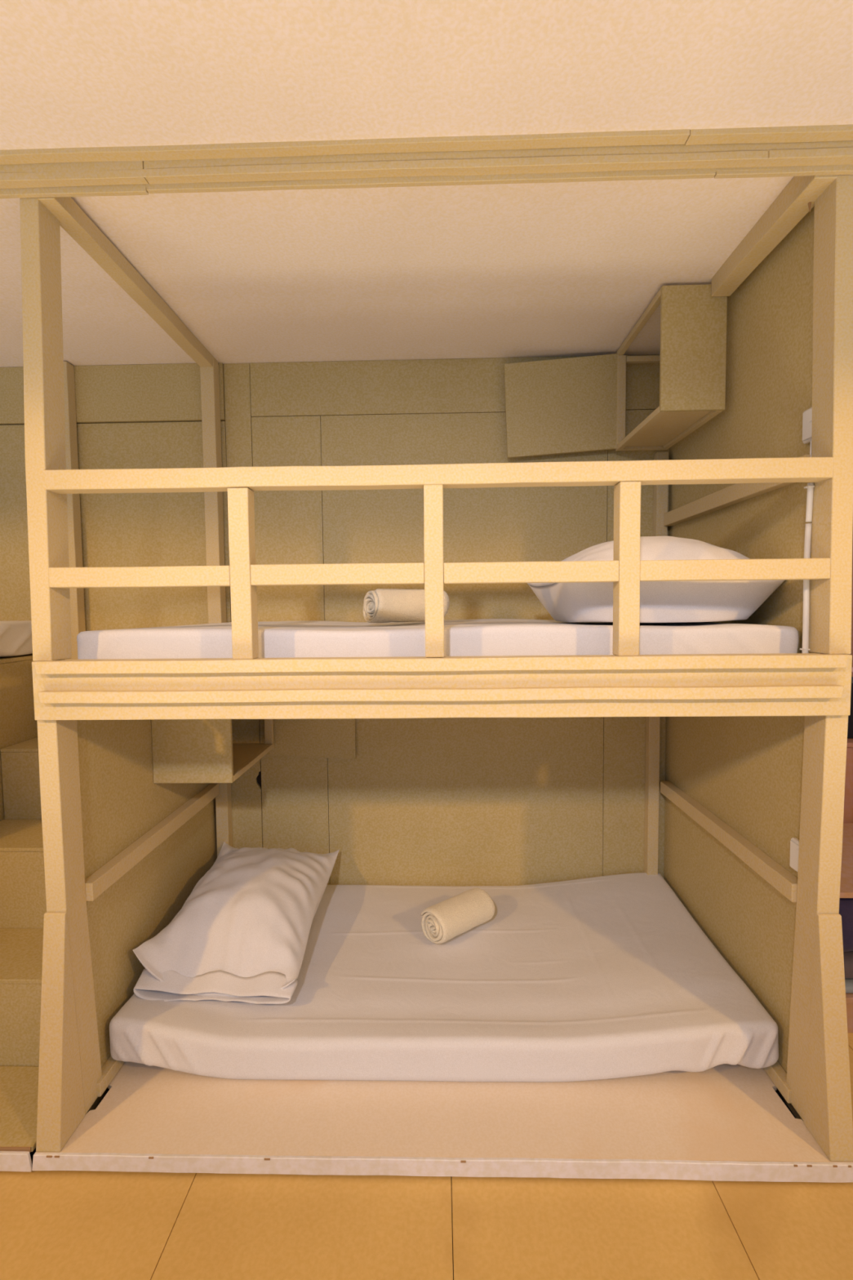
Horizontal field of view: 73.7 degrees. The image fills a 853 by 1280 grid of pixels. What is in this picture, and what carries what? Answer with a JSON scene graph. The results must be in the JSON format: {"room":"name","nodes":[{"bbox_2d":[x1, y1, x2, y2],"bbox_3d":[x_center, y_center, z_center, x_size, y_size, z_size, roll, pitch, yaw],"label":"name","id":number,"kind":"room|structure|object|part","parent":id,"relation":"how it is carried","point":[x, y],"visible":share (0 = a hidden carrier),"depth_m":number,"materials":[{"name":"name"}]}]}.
{"room":"dormitory","nodes":[
{"label":"dormitory","id":0,"kind":"room"},
{"bbox_2d":[0,354,669,885],"bbox_3d":[-1.270,0.052,2.421,4.570,2.376,0.070,-1,3,1],"label":"wall","id":1,"kind":"structure","parent":0,"point":[434,801],"depth_m":2.36,"materials":[{"name":"paint"}]},
{"bbox_3d":[-2.526,-0.998,2.366,2.078,0.224,0.022,-1,3,1],"label":"wall panel","id":2,"kind":"part","parent":1,"relation":"part of","materials":[{"name":"paint"}]},
{"bbox_3d":[-2.514,0.184,2.438,2.078,2.135,0.012,-1,3,1],"label":"wall panel","id":3,"kind":"part","parent":1,"relation":"part of","materials":[{"name":"paint"}]},
{"bbox_3d":[-1.157,-1.011,2.334,0.658,0.224,0.022,-1,3,1],"label":"wall panel","id":4,"kind":"part","parent":1,"relation":"part of","materials":[{"name":"paint"}]},
{"bbox_3d":[-1.150,-0.403,2.373,0.658,0.985,0.012,-1,3,1],"label":"wall panel","id":5,"kind":"part","parent":1,"relation":"part of","materials":[{"name":"paint"}]},
{"bbox_3d":[-0.768,-0.521,2.358,0.106,1.213,0.012,-1,3,1],"label":"wall panel","id":6,"kind":"part","parent":1,"relation":"part of","materials":[{"name":"paint"}]},
{"bbox_3d":[-0.810,0.661,2.425,0.216,1.148,0.012,-1,3,1],"label":"wall panel","id":7,"kind":"part","parent":1,"relation":"part of","materials":[{"name":"paint"}]},
{"bbox_3d":[-0.570,-0.415,2.359,0.283,0.999,0.012,-1,3,1],"label":"wall panel","id":8,"kind":"part","parent":1,"relation":"part of","materials":[{"name":"paint"}]},
{"bbox_3d":[-0.559,0.658,2.420,0.283,1.148,0.012,-1,3,1],"label":"wall panel","id":9,"kind":"part","parent":1,"relation":"part of","materials":[{"name":"paint"}]},
{"bbox_3d":[0.142,-1.029,2.307,1.720,0.212,0.014,-1,3,1],"label":"wall panel","id":10,"kind":"part","parent":1,"relation":"part of","materials":[{"name":"paint"}]},
{"bbox_3d":[0.155,-0.422,2.343,1.164,1.000,0.011,-1,3,1],"label":"wall panel","id":11,"kind":"part","parent":1,"relation":"part of","materials":[{"name":"paint"}]},
{"bbox_3d":[0.162,0.651,2.403,1.156,1.149,0.012,-1,3,1],"label":"wall panel","id":12,"kind":"part","parent":1,"relation":"part of","materials":[{"name":"paint"}]},
{"bbox_3d":[0.880,0.645,2.386,0.278,1.148,0.012,-1,3,1],"label":"wall panel","id":13,"kind":"part","parent":1,"relation":"part of","materials":[{"name":"paint"}]},
{"bbox_3d":[0.873,-0.429,2.325,0.270,0.999,0.012,-1,3,1],"label":"wall panel","id":14,"kind":"part","parent":1,"relation":"part of","materials":[{"name":"paint"}]},
{"bbox_2d":[0,0,852,367],"bbox_3d":[-0.017,-1.129,0.246,7.200,0.249,5.900,-1,3,1],"label":"ceiling","id":15,"kind":"structure","parent":0,"point":[562,268],"depth_m":1.22,"materials":[{"name":"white paint"}]},
{"bbox_2d":[0,124,852,198],"bbox_3d":[-0.192,-1.067,1.274,4.800,0.070,0.066,-1,3,1],"label":"trim","id":16,"kind":"structure","parent":15,"relation":"attached to","point":[824,149],"depth_m":1.27,"materials":[{"name":"paint"}]},
{"bbox_2d":[0,1032,852,1279],"bbox_3d":[0.010,1.357,0.386,7.200,0.030,5.900,-1,3,1],"label":"floor","id":17,"kind":"structure","parent":0,"point":[55,1224],"depth_m":1.25,"materials":[{"name":"orange tile"}]},
{"bbox_2d":[0,737,46,1172],"bbox_3d":[-1.267,0.839,1.898,0.643,0.848,1.077,-1,3,1],"label":"staircase","id":18,"kind":"structure","parent":17,"relation":"on","point":[23,904],"depth_m":1.76,"materials":[{"name":"paint"}]},
{"bbox_2d":[0,360,85,821],"bbox_3d":[-2.401,0.098,1.922,1.930,2.363,0.998,-1,3,1],"label":"bunk","id":19,"kind":"object","parent":17,"relation":"on","point":[18,723],"visible":0.31,"depth_m":2.28,"materials":[{"name":"paint"}]},
{"bbox_2d":[0,620,32,657],"bbox_3d":[-2.424,0.018,1.976,1.683,0.138,0.872,-1,3,1],"label":"mattress","id":20,"kind":"object","parent":19,"relation":"on","point":[15,636],"visible":0.65,"depth_m":2.21,"materials":[{"name":"beige fabric"}]},
{"bbox_3d":[-1.599,0.686,1.937,0.014,1.170,0.998,-1,3,1],"label":"panel","id":21,"kind":"part","parent":19,"relation":"part of","materials":[{"name":"paint"}]},
{"bbox_3d":[-1.462,-0.366,2.341,0.064,1.503,0.050,-1,3,1],"label":"post","id":22,"kind":"part","parent":19,"relation":"part of","materials":[{"name":"paint"}]},
{"bbox_2d":[19,174,852,1182],"bbox_3d":[0.028,0.070,1.825,1.969,2.380,1.078,-1,3,1],"label":"bunk bed","id":23,"kind":"object","parent":17,"relation":"on","point":[756,744],"visible":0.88,"depth_m":1.40,"materials":[{"name":"paint"}]},
{"bbox_3d":[-0.932,-0.492,1.394,0.067,1.084,0.078,-1,3,1],"label":"post","id":24,"kind":"part","parent":23,"relation":"part of","materials":[{"name":"paint"}]},
{"bbox_3d":[-0.923,0.715,1.480,0.054,1.052,0.114,-1,3,1],"label":"post","id":25,"kind":"part","parent":23,"relation":"part of","materials":[{"name":"paint"}]},
{"bbox_3d":[-0.692,-0.154,1.391,0.441,0.049,0.044,-1,3,1],"label":"rail","id":26,"kind":"part","parent":23,"relation":"part of","materials":[{"name":"paint"}]},
{"bbox_3d":[-0.913,0.681,1.962,0.017,1.163,0.918,-1,3,1],"label":"panel","id":27,"kind":"part","parent":23,"relation":"part of","materials":[{"name":"paint"}]},
{"bbox_3d":[-0.888,0.642,1.934,0.036,0.049,0.868,-1,3,1],"label":"rail","id":28,"kind":"part","parent":23,"relation":"part of","materials":[{"name":"paint"}]},
{"bbox_3d":[-0.864,-0.533,2.313,0.055,1.163,0.060,-1,3,1],"label":"post","id":29,"kind":"part","parent":23,"relation":"part of","materials":[{"name":"paint"}]},
{"bbox_3d":[-0.855,0.631,2.393,0.051,1.114,0.049,-1,3,1],"label":"post","id":30,"kind":"part","parent":23,"relation":"part of","materials":[{"name":"paint"}]},
{"bbox_2d":[151,718,355,782],"bbox_3d":[-0.604,0.300,2.130,0.599,0.428,0.512,-1,3,1],"label":"shelf","id":31,"kind":"object","parent":23,"relation":"attached to","point":[184,750],"visible":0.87,"depth_m":1.89,"materials":[{"name":"paint"}]},
{"bbox_3d":[-0.777,0.288,1.884,0.264,0.373,0.014,-1,3,1],"label":"panel","id":32,"kind":"part","parent":31,"relation":"part of","materials":[{"name":"paint"}]},
{"bbox_3d":[-0.770,0.447,2.121,0.222,0.009,0.442,-1,3,1],"label":"panel","id":33,"kind":"part","parent":31,"relation":"part of","materials":[{"name":"paint"}]},
{"bbox_3d":[-0.765,0.439,2.353,0.221,0.020,0.021,-1,3,1],"label":"rail","id":34,"kind":"part","parent":31,"relation":"part of","materials":[{"name":"paint"}]},
{"bbox_3d":[-0.648,0.450,2.129,0.021,0.021,0.463,-1,3,1],"label":"frame rail","id":35,"kind":"part","parent":31,"relation":"part of","materials":[{"name":"paint"}]},
{"bbox_3d":[-0.481,0.287,2.376,0.365,0.425,0.014,-1,3,1],"label":"door","id":36,"kind":"part","parent":31,"relation":"part of","materials":[{"name":"paint"}]},
{"bbox_3d":[-0.213,-0.159,1.380,0.417,0.050,0.044,-1,3,1],"label":"rail","id":37,"kind":"part","parent":23,"relation":"part of","materials":[{"name":"paint"}]},
{"bbox_2d":[76,618,799,659],"bbox_3d":[0.025,0.001,1.906,1.866,0.125,0.896,-1,3,1],"label":"mattress","id":38,"kind":"object","parent":23,"relation":"on","point":[476,637],"visible":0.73,"depth_m":1.47,"materials":[{"name":"white fabric"}]},
{"bbox_2d":[363,588,449,622],"bbox_3d":[-0.066,-0.112,1.855,0.282,0.108,0.118,-3,4,-35],"label":"rolled towel","id":39,"kind":"object","parent":38,"relation":"on","point":[380,605],"visible":0.72,"depth_m":1.79,"materials":[{"name":"beige fabric"}]},
{"bbox_2d":[527,536,784,622],"bbox_3d":[0.655,-0.182,1.712,0.620,0.249,0.440,-1,3,-3],"label":"pillow","id":40,"kind":"object","parent":38,"relation":"on","point":[705,601],"visible":0.66,"depth_m":1.52,"materials":[{"name":"white fabric"}]},
{"bbox_3d":[0.014,-0.392,1.364,1.862,0.049,0.052,-1,3,1],"label":"rail","id":41,"kind":"part","parent":23,"relation":"part of","materials":[{"name":"paint"}]},
{"bbox_2d":[109,872,778,1081],"bbox_3d":[0.046,1.102,1.980,1.854,0.203,0.873,-1,3,1],"label":"mattress","id":42,"kind":"object","parent":23,"relation":"on","point":[610,976],"visible":0.71,"depth_m":1.70,"materials":[{"name":"white fabric"}]},
{"bbox_2d":[133,841,339,1004],"bbox_3d":[-0.618,0.928,2.019,0.497,0.256,0.718,-1,3,1],"label":"pillow","id":43,"kind":"object","parent":42,"relation":"on","point":[242,933],"visible":1,"depth_m":1.80,"materials":[{"name":"white fabric"}]},
{"bbox_2d":[420,888,495,943],"bbox_3d":[0.115,0.992,2.056,0.262,0.117,0.125,-3,4,-39],"label":"rolled towel","id":44,"kind":"object","parent":42,"relation":"on","point":[443,921],"visible":1,"depth_m":2.01,"materials":[{"name":"beige fabric"}]},
{"bbox_3d":[0.248,-0.162,1.369,0.414,0.050,0.044,-1,3,1],"label":"rail","id":45,"kind":"part","parent":23,"relation":"part of","materials":[{"name":"paint"}]},
{"bbox_2d":[503,284,727,457],"bbox_3d":[0.625,-0.918,2.023,0.642,0.404,0.467,-1,3,1],"label":"upper cabinet","id":46,"kind":"object","parent":23,"relation":"attached to","point":[571,405],"visible":0.94,"depth_m":2.23,"materials":[{"name":"paint"}]},
{"bbox_3d":[0.542,-0.924,2.251,0.466,0.394,0.015,-1,3,1],"label":"door","id":47,"kind":"part","parent":46,"relation":"part of","materials":[{"name":"paint"}]},
{"bbox_3d":[0.753,-1.111,2.015,0.022,0.021,0.450,-1,3,1],"label":"frame rail","id":48,"kind":"part","parent":46,"relation":"part of","materials":[{"name":"paint"}]},
{"bbox_3d":[0.756,-0.748,2.036,0.022,0.020,0.450,-1,3,1],"label":"frame rail","id":49,"kind":"part","parent":46,"relation":"part of","materials":[{"name":"paint"}]},
{"bbox_3d":[0.852,-0.761,2.248,0.158,0.020,0.020,-1,3,1],"label":"rail","id":50,"kind":"part","parent":46,"relation":"part of","materials":[{"name":"paint"}]},
{"bbox_3d":[0.854,-1.099,2.228,0.146,0.021,0.020,-1,3,1],"label":"rail","id":51,"kind":"part","parent":46,"relation":"part of","materials":[{"name":"paint"}]},
{"bbox_3d":[0.846,-0.753,2.023,0.158,0.009,0.429,-1,3,1],"label":"panel","id":52,"kind":"part","parent":46,"relation":"part of","materials":[{"name":"paint"}]},
{"bbox_3d":[0.937,-0.750,2.031,0.022,0.020,0.450,-1,3,1],"label":"wall frame rail","id":53,"kind":"part","parent":46,"relation":"part of","materials":[{"name":"paint"}]},
{"bbox_3d":[0.839,-0.917,1.791,0.201,0.383,0.014,-1,3,1],"label":"panel","id":54,"kind":"part","parent":46,"relation":"part of","materials":[{"name":"paint"}]},
{"bbox_3d":[0.933,0.615,2.353,0.044,1.113,0.044,-1,3,1],"label":"post","id":55,"kind":"part","parent":23,"relation":"part of","materials":[{"name":"paint"}]},
{"bbox_3d":[0.945,-0.360,2.301,0.046,0.781,0.039,-1,3,1],"label":"post","id":56,"kind":"part","parent":23,"relation":"part of","materials":[{"name":"paint"}]},
{"bbox_3d":[0.965,0.625,1.893,0.038,0.049,0.872,-1,3,1],"label":"rail","id":57,"kind":"part","parent":23,"relation":"part of","materials":[{"name":"paint"}]},
{"bbox_3d":[0.726,-0.167,1.358,0.442,0.049,0.044,-1,3,1],"label":"rail","id":58,"kind":"part","parent":23,"relation":"part of","materials":[{"name":"paint"}]},
{"bbox_3d":[0.955,-0.455,1.834,0.036,0.052,0.879,-1,3,1],"label":"rail","id":59,"kind":"part","parent":23,"relation":"part of","materials":[{"name":"paint"}]},
{"bbox_3d":[0.987,0.062,1.883,0.017,2.369,0.918,-1,3,1],"label":"panel","id":60,"kind":"part","parent":23,"relation":"part of","materials":[{"name":"paint"}]},
{"bbox_2d":[789,837,799,872],"bbox_3d":[0.962,0.561,1.468,0.021,0.082,0.065,-1,3,1],"label":"wall socket","id":61,"kind":"object","parent":23,"relation":"attached to","point":[794,842],"visible":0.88,"depth_m":1.48,"materials":[{"name":"white plastic"}]},
{"bbox_2d":[795,849,799,857],"bbox_3d":[0.952,0.549,1.458,0.002,0.020,0.014,-1,3,1],"label":"rocker switch","id":62,"kind":"object","parent":61,"relation":"attached to","point":[797,851],"depth_m":1.46,"materials":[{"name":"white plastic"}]},
{"bbox_2d":[800,440,814,653],"bbox_3d":[0.940,-0.207,1.403,0.024,0.570,0.030,-1,3,1],"label":"cable conduit","id":63,"kind":"object","parent":23,"relation":"attached to","point":[806,615],"visible":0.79,"depth_m":1.40,"materials":[{"name":"white plastic"}]},
{"bbox_2d":[802,407,812,444],"bbox_3d":[0.950,-0.532,1.400,0.021,0.082,0.065,-1,3,1],"label":"wall socket","id":64,"kind":"object","parent":23,"relation":"attached to","point":[807,414],"visible":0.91,"depth_m":1.41,"materials":[{"name":"white plastic"}]},
{"bbox_2d":[808,412,812,422],"bbox_3d":[0.940,-0.545,1.390,0.002,0.020,0.014,-1,3,1],"label":"rocker switch","id":65,"kind":"object","parent":64,"relation":"attached to","point":[810,413],"depth_m":1.39,"materials":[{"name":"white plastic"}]},
{"bbox_3d":[0.978,0.697,1.435,0.060,1.052,0.114,-1,3,1],"label":"post","id":66,"kind":"part","parent":23,"relation":"part of","materials":[{"name":"paint"}]},
{"bbox_3d":[0.964,-0.509,1.350,0.066,1.084,0.078,-1,3,1],"label":"post","id":67,"kind":"part","parent":23,"relation":"part of","materials":[{"name":"paint"}]},
{"bbox_2d":[840,823,852,1032],"bbox_3d":[1.707,1.004,2.080,1.281,0.451,0.601,-1,3,1],"label":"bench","id":68,"kind":"object","parent":17,"relation":"on","point":[846,870],"visible":0.02,"depth_m":1.92,"materials":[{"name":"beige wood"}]},
{"bbox_2d":[844,978,852,993],"bbox_3d":[1.376,1.102,2.021,0.543,0.029,0.428,-1,3,1],"label":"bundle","id":69,"kind":"object","parent":68,"relation":"on","point":[848,982],"visible":0.02,"depth_m":1.82,"materials":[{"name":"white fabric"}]},
{"bbox_2d":[843,951,852,978],"bbox_3d":[1.451,1.048,2.034,0.697,0.062,0.437,-1,3,1],"label":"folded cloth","id":70,"kind":"object","parent":69,"relation":"on","point":[848,956],"visible":0.02,"depth_m":1.82,"materials":[{"name":"grey fabric"}]},
{"bbox_2d":[839,897,852,951],"bbox_3d":[1.448,0.913,2.037,0.712,0.198,0.429,-1,3,1],"label":"folded blanket","id":71,"kind":"object","parent":70,"relation":"on","point":[846,904],"visible":0.02,"depth_m":1.83,"materials":[{"name":"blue fabric"}]},
{"bbox_2d":[845,993,852,1003],"bbox_3d":[1.708,1.120,2.077,1.280,0.019,0.581,-1,3,1],"label":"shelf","id":72,"kind":"object","parent":68,"relation":"attached to","point":[849,997],"depth_m":1.80,"materials":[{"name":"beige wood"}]},
{"bbox_2d":[843,738,852,823],"bbox_3d":[1.961,0.806,2.564,1.230,0.786,0.381,-1,3,1],"label":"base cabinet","id":73,"kind":"object","parent":17,"relation":"on","point":[848,798],"visible":0.02,"depth_m":2.38,"materials":[{"name":"brown wood"}]},
{"bbox_2d":[847,666,852,738],"bbox_3d":[1.870,0.259,2.535,0.449,0.309,0.240,-1,3,1],"label":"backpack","id":74,"kind":"object","parent":73,"relation":"on","point":[850,731],"visible":0.04,"depth_m":2.42,"materials":[{"name":"black fabric"}]},
{"bbox_2d":[819,534,852,676],"bbox_3d":[2.349,-0.022,3.185,2.630,2.360,0.050,-1,3,1],"label":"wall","id":75,"kind":"structure","parent":0,"point":[851,654],"depth_m":3.15,"materials":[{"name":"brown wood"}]}
]}

